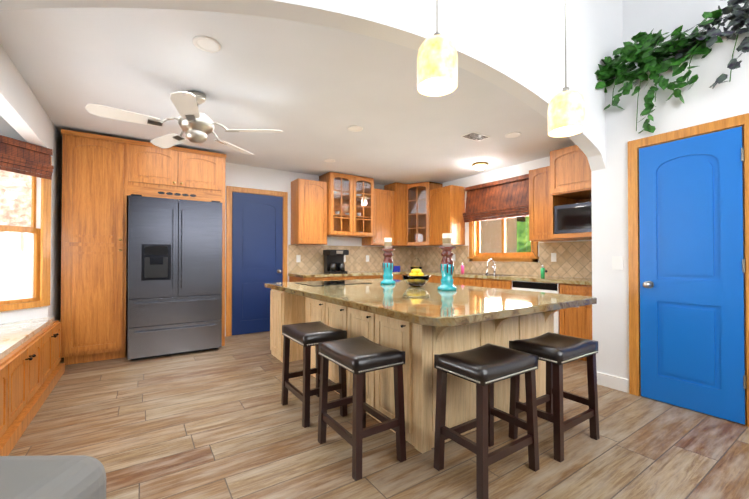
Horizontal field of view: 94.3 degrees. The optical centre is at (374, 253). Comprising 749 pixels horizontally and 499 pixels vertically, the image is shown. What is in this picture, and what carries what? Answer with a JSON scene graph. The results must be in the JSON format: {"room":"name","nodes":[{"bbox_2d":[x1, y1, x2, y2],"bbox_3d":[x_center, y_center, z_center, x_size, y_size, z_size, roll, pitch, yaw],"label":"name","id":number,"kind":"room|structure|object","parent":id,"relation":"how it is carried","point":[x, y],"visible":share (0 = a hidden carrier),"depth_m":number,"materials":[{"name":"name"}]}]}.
{"room":"kitchen","nodes":[
{"label":"kitchen","id":0,"kind":"room"},
{"bbox_2d":[0,44,61,323],"bbox_3d":[-2.904,-0.147,2.265,0.750,2.660,3.870,0,-1,-34],"label":"wall","id":1,"kind":"structure","parent":0,"point":[24,114],"depth_m":3.27,"materials":[{"name":"paint"}]},
{"bbox_2d":[0,157,51,311],"bbox_3d":[-2.840,-0.242,2.236,0.720,1.490,2.718,0,-1,-34],"label":"bay window","id":2,"kind":"structure","parent":1,"relation":"in","point":[42,265],"depth_m":3.41,"materials":[{"name":"brown wood"}]},
{"bbox_2d":[0,135,53,179],"bbox_3d":[-3.275,-0.889,3.074,0.048,0.300,0.760,0,-1,11],"label":"window blind","id":3,"kind":"object","parent":2,"relation":"attached to","point":[20,157],"visible":0.96,"depth_m":3.23,"materials":[{"name":"brown wood"}]},
{"bbox_2d":[127,162,405,347],"bbox_3d":[-1.447,-0.112,5.678,5.710,2.660,0.120,0,-1,-34],"label":"wall","id":4,"kind":"structure","parent":0,"point":[236,175],"depth_m":5.47,"materials":[{"name":"paint"}]},
{"bbox_2d":[226,186,287,336],"bbox_3d":[-1.770,0.108,5.322,0.924,2.212,0.103,0,-1,-34],"label":"back door","id":5,"kind":"structure","parent":4,"relation":"in","point":[256,240],"depth_m":5.30,"materials":[{"name":"blue wood"}]},
{"bbox_2d":[291,178,326,244],"bbox_3d":[-1.064,-0.663,5.660,0.500,1.020,0.340,0,-1,-34],"label":"upper cabinet","id":6,"kind":"object","parent":4,"relation":"attached to","point":[308,197],"depth_m":5.52,"materials":[{"name":"brown wood"}]},
{"bbox_2d":[319,172,374,236],"bbox_3d":[-0.477,-0.811,6.007,0.860,1.025,0.420,0,-1,-34],"label":"upper cabinet","id":7,"kind":"object","parent":4,"relation":"attached to","point":[341,224],"depth_m":5.96,"materials":[{"name":"brown wood"}]},
{"bbox_2d":[334,191,360,215],"bbox_3d":[-0.499,-0.684,6.006,0.673,0.727,0.149,0,-1,-34],"label":"plate","id":8,"kind":"object","parent":7,"relation":"on","point":[358,214],"depth_m":5.98,"materials":[{"name":"white ceramic"}]},
{"bbox_2d":[288,245,415,272],"bbox_3d":[-0.276,0.092,6.380,2.700,0.464,0.011,0,-1,-34],"label":"backsplash","id":9,"kind":"structure","parent":4,"relation":"attached to","point":[312,257],"depth_m":6.29,"materials":[{"name":"tile"}]},
{"bbox_2d":[296,255,300,261],"bbox_3d":[-1.251,0.078,5.715,0.070,0.120,0.007,0,-1,-34],"label":"electrical outlet plate","id":10,"kind":"object","parent":9,"relation":"attached to","point":[298,257],"depth_m":5.71,"materials":[{"name":"white plastic"}]},
{"bbox_2d":[363,183,394,244],"bbox_3d":[0.070,-0.737,6.421,0.490,1.165,0.340,0,-1,-34],"label":"upper cabinet","id":11,"kind":"object","parent":4,"relation":"attached to","point":[384,199],"depth_m":6.29,"materials":[{"name":"brown wood"}]},
{"bbox_2d":[392,182,406,245],"bbox_3d":[0.401,-0.735,6.619,0.240,1.165,0.380,0,-1,-34],"label":"upper cabinet","id":12,"kind":"object","parent":4,"relation":"attached to","point":[400,188],"depth_m":6.45,"materials":[{"name":"brown wood"}]},
{"bbox_2d":[0,8,575,184],"bbox_3d":[-0.362,-1.409,4.071,5.710,0.100,4.020,0,-1,-34],"label":"ceiling","id":13,"kind":"structure","parent":0,"point":[312,92],"depth_m":2.95,"materials":[{"name":"paint"}]},
{"bbox_2d":[85,91,282,154],"bbox_3d":[-1.552,-1.160,2.929,1.362,0.419,1.389,0,-1,-34],"label":"fan","id":14,"kind":"object","parent":13,"relation":"hanging from","point":[195,125],"visible":1,"depth_m":2.85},
{"bbox_2d":[192,36,220,52],"bbox_3d":[-1.098,-1.372,2.277,0.168,0.009,0.168,0,-1,-34],"label":"recessed light","id":15,"kind":"object","parent":13,"relation":"in","point":[207,44],"visible":1,"depth_m":2.27,"materials":[{"name":"white plastic"}]},
{"bbox_2d":[324,159,334,161],"bbox_3d":[-0.648,-1.344,5.010,0.168,0.009,0.168,0,-1,-34],"label":"recessed light","id":16,"kind":"object","parent":13,"relation":"in","point":[329,160],"visible":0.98,"depth_m":5.00,"materials":[{"name":"white plastic"}]},
{"bbox_2d":[347,125,362,131],"bbox_3d":[-0.210,-1.357,3.763,0.168,0.009,0.168,0,-1,-34],"label":"recessed light","id":17,"kind":"object","parent":13,"relation":"in","point":[355,128],"visible":0.94,"depth_m":3.76,"materials":[{"name":"white plastic"}]},
{"bbox_2d":[461,131,489,140],"bbox_3d":[1.165,-1.353,4.010,0.300,0.010,0.180,0,-1,-34],"label":"ceiling vent","id":18,"kind":"object","parent":13,"relation":"in","point":[473,135],"visible":1,"depth_m":3.99,"materials":[{"name":"white metal"}]},
{"bbox_2d":[472,162,487,169],"bbox_3d":[1.579,-1.300,5.189,0.230,0.094,0.230,0,-1,-34],"label":"dome light","id":19,"kind":"object","parent":13,"relation":"attached to","point":[479,165],"visible":1,"depth_m":5.12,"materials":[{"name":"white glass"}]},
{"bbox_2d":[505,132,520,137],"bbox_3d":[1.581,-1.355,3.964,0.168,0.009,0.168,0,-1,-34],"label":"recessed light","id":20,"kind":"object","parent":13,"relation":"in","point":[513,135],"visible":0.98,"depth_m":3.96,"materials":[{"name":"white plastic"}]},
{"bbox_2d":[0,0,622,373],"bbox_3d":[-0.198,-0.873,1.683,8.090,4.100,0.120,0,-1,-34],"label":"wall","id":21,"kind":"structure","parent":0,"point":[516,48],"depth_m":2.43,"materials":[{"name":"paint"}]},
{"bbox_2d":[8,331,748,498],"bbox_3d":[-0.228,1.221,3.099,11.000,0.060,11.500,0,-1,-34],"label":"floor","id":22,"kind":"structure","parent":0,"point":[222,422],"depth_m":2.15,"materials":[{"name":"brown wood"}]},
{"bbox_2d":[0,317,64,455],"bbox_3d":[-2.726,0.901,2.301,0.687,0.565,2.530,0,-1,-34],"label":"bench","id":23,"kind":"object","parent":22,"relation":"on","point":[32,369],"visible":1,"depth_m":2.53,"materials":[{"name":"brown wood"}]},
{"bbox_2d":[0,455,105,498],"bbox_3d":[-0.861,0.833,0.297,0.375,0.660,1.255,0,-1,-1],"label":"sofa","id":24,"kind":"object","parent":22,"relation":"on","point":[57,477],"visible":1,"depth_m":0.82,"materials":[{"name":"grey fabric"}]},
{"bbox_2d":[61,129,128,364],"bbox_3d":[-3.235,-0.059,4.057,0.555,2.520,0.578,0,-1,-34],"label":"tall cabinet","id":25,"kind":"object","parent":22,"relation":"on","point":[104,177],"depth_m":3.82,"materials":[{"name":"brown wood"}]},
{"bbox_2d":[128,194,221,359],"bbox_3d":[-2.494,0.272,4.362,0.960,1.865,0.775,0,-1,-34],"label":"fridge","id":26,"kind":"object","parent":22,"relation":"on","point":[174,276],"visible":1,"depth_m":4.05,"materials":[{"name":"grey metal"}]},
{"bbox_2d":[125,139,225,356],"bbox_3d":[-2.562,-0.054,4.508,1.065,2.520,0.578,0,-1,-34],"label":"tall cabinet","id":27,"kind":"object","parent":22,"relation":"on","point":[173,172],"depth_m":4.28,"materials":[{"name":"brown wood"}]},
{"bbox_2d":[288,273,331,281],"bbox_3d":[-1.019,0.766,5.515,0.430,0.900,0.608,0,-1,-34],"label":"base cabinet","id":28,"kind":"object","parent":22,"relation":"on","point":[310,276],"depth_m":5.29,"materials":[{"name":"brown wood"}]},
{"bbox_2d":[281,321,346,427],"bbox_3d":[-0.468,0.873,2.652,0.345,0.631,0.474,0,-1,-34],"label":"stool","id":29,"kind":"object","parent":22,"relation":"on","point":[307,335],"visible":0.83,"depth_m":2.54,"materials":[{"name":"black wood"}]},
{"bbox_2d":[316,273,355,279],"bbox_3d":[-0.657,0.768,5.757,0.440,0.900,0.608,0,-1,-34],"label":"base cabinet","id":30,"kind":"object","parent":22,"relation":"on","point":[335,276],"depth_m":5.54,"materials":[{"name":"brown wood"}]},
{"bbox_2d":[323,250,348,272],"bbox_3d":[-0.645,0.126,5.817,0.340,0.385,0.276,0,-1,-34],"label":"coffee maker","id":31,"kind":"object","parent":30,"relation":"on","point":[334,261],"visible":0.98,"depth_m":5.77,"materials":[{"name":"black plastic"}]},
{"bbox_2d":[318,336,405,480],"bbox_3d":[-0.088,0.867,2.091,0.345,0.631,0.474,0,-1,-34],"label":"stool","id":32,"kind":"object","parent":22,"relation":"on","point":[360,357],"visible":1,"depth_m":1.98,"materials":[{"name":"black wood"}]},
{"bbox_2d":[348,271,383,278],"bbox_3d":[-0.267,0.771,6.019,0.500,0.900,0.608,0,-1,-34],"label":"base cabinet","id":33,"kind":"object","parent":22,"relation":"on","point":[364,274],"depth_m":5.82,"materials":[{"name":"beige stone"}]},
{"bbox_2d":[392,270,403,279],"bbox_3d":[0.144,0.774,6.294,0.490,0.900,0.608,0,-1,-34],"label":"base cabinet","id":34,"kind":"object","parent":22,"relation":"on","point":[397,275],"depth_m":6.13,"materials":[{"name":"brown wood"}]},
{"bbox_2d":[393,266,399,270],"bbox_3d":[0.386,0.275,6.540,0.160,0.100,0.120,0,-1,-34],"label":"canister","id":35,"kind":"object","parent":34,"relation":"on","point":[396,268],"visible":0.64,"depth_m":6.49,"materials":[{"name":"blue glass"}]},
{"bbox_2d":[404,270,410,274],"bbox_3d":[0.939,0.775,6.436,0.648,0.900,0.440,0,-1,-34],"label":"base cabinet","id":36,"kind":"object","parent":22,"relation":"on","point":[406,272],"depth_m":6.26,"materials":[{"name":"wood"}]},
{"bbox_2d":[410,258,421,269],"bbox_3d":[0.802,0.203,6.675,0.237,0.248,0.237,0,-1,-34],"label":"fruit basket","id":37,"kind":"object","parent":36,"relation":"on","point":[415,267],"visible":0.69,"depth_m":6.59,"materials":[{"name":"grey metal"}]},
{"bbox_2d":[270,290,578,453],"bbox_3d":[0.186,0.792,3.416,1.565,0.805,2.840,0,-1,-34],"label":"kitchen island","id":38,"kind":"object","parent":22,"relation":"on","point":[421,326],"depth_m":2.38,"materials":[{"name":"wood"}]},
{"bbox_2d":[264,278,596,329],"bbox_3d":[0.214,0.368,3.445,1.736,0.047,2.936,0,-1,-34],"label":"island countertop","id":39,"kind":"structure","parent":38,"relation":"on","point":[425,305],"depth_m":2.56,"materials":[{"name":"beige stone"}]},
{"bbox_2d":[300,280,351,285],"bbox_3d":[-0.501,0.349,4.189,0.750,0.006,0.560,0,-1,-34],"label":"cooktop","id":40,"kind":"object","parent":39,"relation":"in","point":[346,282],"depth_m":4.05,"materials":[{"name":"black glass"}]},
{"bbox_2d":[380,238,395,284],"bbox_3d":[0.159,0.077,4.043,0.183,0.545,0.183,0,-1,-34],"label":"candle holder","id":41,"kind":"object","parent":39,"relation":"on","point":[387,264],"visible":1,"depth_m":4.00,"materials":[{"name":"teal"}]},
{"bbox_2d":[402,269,429,286],"bbox_3d":[0.448,0.252,3.717,0.300,0.189,0.300,0,-1,-34],"label":"fruit bowl","id":42,"kind":"object","parent":39,"relation":"on","point":[415,278],"visible":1,"depth_m":3.64,"materials":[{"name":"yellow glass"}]},
{"bbox_2d":[437,233,456,290],"bbox_3d":[0.690,0.070,3.304,0.183,0.545,0.183,0,-1,-34],"label":"candle holder","id":43,"kind":"object","parent":39,"relation":"on","point":[447,268],"visible":1,"depth_m":3.26,"materials":[{"name":"teal"}]},
{"bbox_2d":[421,270,439,282],"bbox_3d":[1.186,0.772,6.067,0.648,0.900,0.450,0,-1,-34],"label":"base cabinet","id":44,"kind":"object","parent":22,"relation":"on","point":[432,274],"depth_m":5.85,"materials":[{"name":"brown wood"}]},
{"bbox_2d":[436,272,479,284],"bbox_3d":[1.437,0.768,5.693,0.648,0.900,0.450,0,-1,-34],"label":"base cabinet","id":45,"kind":"object","parent":22,"relation":"on","point":[438,276],"depth_m":5.63,"materials":[{"name":"brown wood"}]},
{"bbox_2d":[456,274,479,286],"bbox_3d":[1.687,0.764,5.319,0.648,0.900,0.450,0,-1,-34],"label":"base cabinet","id":46,"kind":"object","parent":22,"relation":"on","point":[461,279],"depth_m":5.19,"materials":[{"name":"brown wood"}]},
{"bbox_2d":[434,343,539,498],"bbox_3d":[0.615,0.865,1.913,0.475,0.631,0.344,0,-1,-34],"label":"stool","id":47,"kind":"object","parent":22,"relation":"on","point":[485,367],"visible":1,"depth_m":1.87,"materials":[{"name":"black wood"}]},
{"bbox_2d":[480,274,507,288],"bbox_3d":[1.940,0.760,4.941,0.648,0.900,0.460,0,-1,-34],"label":"base cabinet","id":48,"kind":"object","parent":22,"relation":"on","point":[500,281],"depth_m":4.82,"materials":[{"name":"brown wood"}]},
{"bbox_2d":[486,259,496,274],"bbox_3d":[1.721,0.193,5.273,0.209,0.240,0.183,0,-1,-34],"label":"faucet","id":49,"kind":"object","parent":48,"relation":"on","point":[494,267],"visible":0.98,"depth_m":5.25,"materials":[{"name":"silver metal"}]},
{"bbox_2d":[508,274,571,332],"bbox_3d":[2.244,0.755,4.488,0.648,0.900,0.630,0,-1,-34],"label":"dishwasher","id":50,"kind":"object","parent":22,"relation":"on","point":[547,284],"depth_m":4.34,"materials":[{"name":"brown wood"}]},
{"bbox_2d":[541,265,544,276],"bbox_3d":[2.207,0.225,4.559,0.050,0.160,0.050,0,-1,-34],"label":"soap bottle","id":51,"kind":"object","parent":50,"relation":"on","point":[542,271],"visible":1,"depth_m":4.54,"materials":[{"name":"green plastic"}]},
{"bbox_2d":[509,332,599,462],"bbox_3d":[1.153,0.868,2.236,0.475,0.631,0.344,0,-1,-34],"label":"stool","id":52,"kind":"object","parent":22,"relation":"on","point":[555,351],"visible":0.83,"depth_m":2.19,"materials":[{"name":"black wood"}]},
{"bbox_2d":[556,278,591,360],"bbox_3d":[2.583,0.750,3.981,0.648,0.900,0.590,0,-1,-34],"label":"base cabinet","id":53,"kind":"object","parent":22,"relation":"on","point":[575,322],"depth_m":3.90,"materials":[{"name":"brown wood"}]},
{"bbox_2d":[422,156,591,277],"bbox_3d":[2.002,-0.114,5.551,0.120,2.660,3.870,0,-1,-34],"label":"wall","id":54,"kind":"structure","parent":0,"point":[523,168],"depth_m":5.52,"materials":[{"name":"paint"}]},
{"bbox_2d":[407,182,430,244],"bbox_3d":[0.792,-0.737,6.448,0.232,1.146,0.428,0,-1,-34],"label":"upper cabinet","id":55,"kind":"object","parent":54,"relation":"attached to","point":[421,214],"depth_m":6.96,"materials":[{"name":"brown wood"}]},
{"bbox_2d":[427,182,464,244],"bbox_3d":[1.285,-0.739,6.202,0.350,1.165,0.520,0,-1,-34],"label":"upper cabinet","id":56,"kind":"object","parent":54,"relation":"attached to","point":[445,205],"depth_m":6.04,"materials":[{"name":"brown wood"}]},
{"bbox_2d":[467,216,538,261],"bbox_3d":[2.019,-0.454,5.493,0.159,1.150,1.280,0,-1,-34],"label":"window","id":57,"kind":"structure","parent":54,"relation":"in","point":[475,253],"depth_m":5.52,"materials":[{"name":"brown wood"}]},
{"bbox_2d":[463,174,547,272],"bbox_3d":[1.961,-0.442,5.348,0.124,1.408,1.468,0,-1,-34],"label":"blinds","id":58,"kind":"object","parent":57,"relation":"attached to","point":[504,198],"visible":0.75,"depth_m":5.40,"materials":[{"name":"brown wood"}]},
{"bbox_2d":[416,241,591,277],"bbox_3d":[1.938,0.083,5.525,0.011,0.464,3.897,0,-1,-34],"label":"backsplash","id":59,"kind":"structure","parent":54,"relation":"attached to","point":[573,259],"depth_m":4.92,"materials":[{"name":"tile"}]},
{"bbox_2d":[551,253,555,261],"bbox_3d":[2.448,0.048,4.747,0.007,0.120,0.070,0,-1,-34],"label":"electrical outlet plate","id":60,"kind":"object","parent":59,"relation":"attached to","point":[553,255],"depth_m":4.75,"materials":[{"name":"white plastic"}]},
{"bbox_2d":[529,167,546,240],"bbox_3d":[2.354,-0.653,4.606,0.350,0.960,0.460,0,-1,-34],"label":"upper cabinet","id":61,"kind":"object","parent":54,"relation":"attached to","point":[537,177],"depth_m":4.58,"materials":[{"name":"brown wood"}]},
{"bbox_2d":[547,145,591,240],"bbox_3d":[2.558,-0.707,4.034,0.648,1.045,0.718,0,-1,-34],"label":"upper cabinet","id":62,"kind":"object","parent":54,"relation":"attached to","point":[569,171],"depth_m":4.03,"materials":[{"name":"brown wood"}]},
{"bbox_2d":[554,202,591,233],"bbox_3d":[2.545,-0.403,4.016,0.610,0.333,0.650,0,-1,-34],"label":"microwave","id":63,"kind":"object","parent":62,"relation":"attached to","point":[573,218],"visible":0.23,"depth_m":3.94,"materials":[{"name":"grey metal"}]},
{"bbox_2d":[605,0,748,379],"bbox_3d":[3.475,-0.874,1.634,0.620,4.100,4.050,0,-1,-34],"label":"wall","id":64,"kind":"structure","parent":0,"point":[702,104],"depth_m":3.00,"materials":[{"name":"paint"}]},
{"bbox_2d":[597,372,628,392],"bbox_3d":[3.187,1.120,1.475,0.015,0.110,4.200,0,-1,-34],"label":"baseboard","id":65,"kind":"structure","parent":64,"relation":"attached to","point":[613,382],"depth_m":3.07,"materials":[{"name":"white wood"}]},
{"bbox_2d":[612,256,622,269],"bbox_3d":[2.137,0.081,3.057,0.007,0.120,0.080,0,-1,-34],"label":"light switch","id":66,"kind":"object","parent":64,"relation":"attached to","point":[617,262],"depth_m":3.05,"materials":[{"name":"white plastic"}]},
{"bbox_2d":[594,0,748,132],"bbox_3d":[2.396,-1.441,2.701,0.483,0.915,1.311,0,-1,-34],"label":"ivy","id":67,"kind":"object","parent":64,"relation":"on","point":[647,58],"visible":0.92,"depth_m":2.72,"materials":[{"name":"green plant"}]},
{"bbox_2d":[628,113,748,426],"bbox_3d":[2.359,0.111,2.636,0.104,2.152,0.764,0,-1,-34],"label":"door","id":68,"kind":"structure","parent":64,"relation":"in","point":[688,227],"depth_m":2.63,"materials":[{"name":"blue wood"}]},
{"bbox_3d":[0.709,-2.893,-0.289,7.380,0.100,4.200,0,-1,-34],"label":"ceiling","id":69,"kind":"structure","parent":0,"visible":0},
{"bbox_2d":[417,0,457,95],"bbox_3d":[0.313,-1.827,1.747,0.200,1.989,0.200,0,-1,-34],"label":"pendant light","id":70,"kind":"object","parent":69,"relation":"hanging from","point":[437,66],"visible":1,"depth_m":1.67,"materials":[{"name":"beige glass"}]},
{"bbox_2d":[548,0,584,136],"bbox_3d":[1.167,-1.781,2.125,0.200,2.074,0.200,0,-1,-34],"label":"pendant light","id":71,"kind":"object","parent":69,"relation":"hanging from","point":[566,112],"visible":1,"depth_m":2.05,"materials":[{"name":"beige glass"}]},
{"label":"outside","id":72,"kind":"structure","parent":0,"visible":0},
{"bbox_3d":[-2.730,1.313,5.935,26.000,0.055,19.000,0,-1,-34],"label":"ground","id":73,"kind":"structure","parent":72,"visible":0},
{"bbox_2d":[0,170,31,300],"bbox_3d":[-6.465,-1.291,1.654,9.000,5.065,14.000,0,-1,-34],"label":"yard","id":74,"kind":"structure","parent":73,"relation":"on","point":[19,221],"depth_m":7.71,"materials":[{"name":"white"}]},
{"bbox_2d":[481,216,530,252],"bbox_3d":[4.476,-0.405,7.168,5.027,3.725,11.000,0,-1,-34],"label":"patio","id":75,"kind":"structure","parent":73,"relation":"on","point":[490,235],"depth_m":7.07,"materials":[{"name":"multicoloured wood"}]}
]}

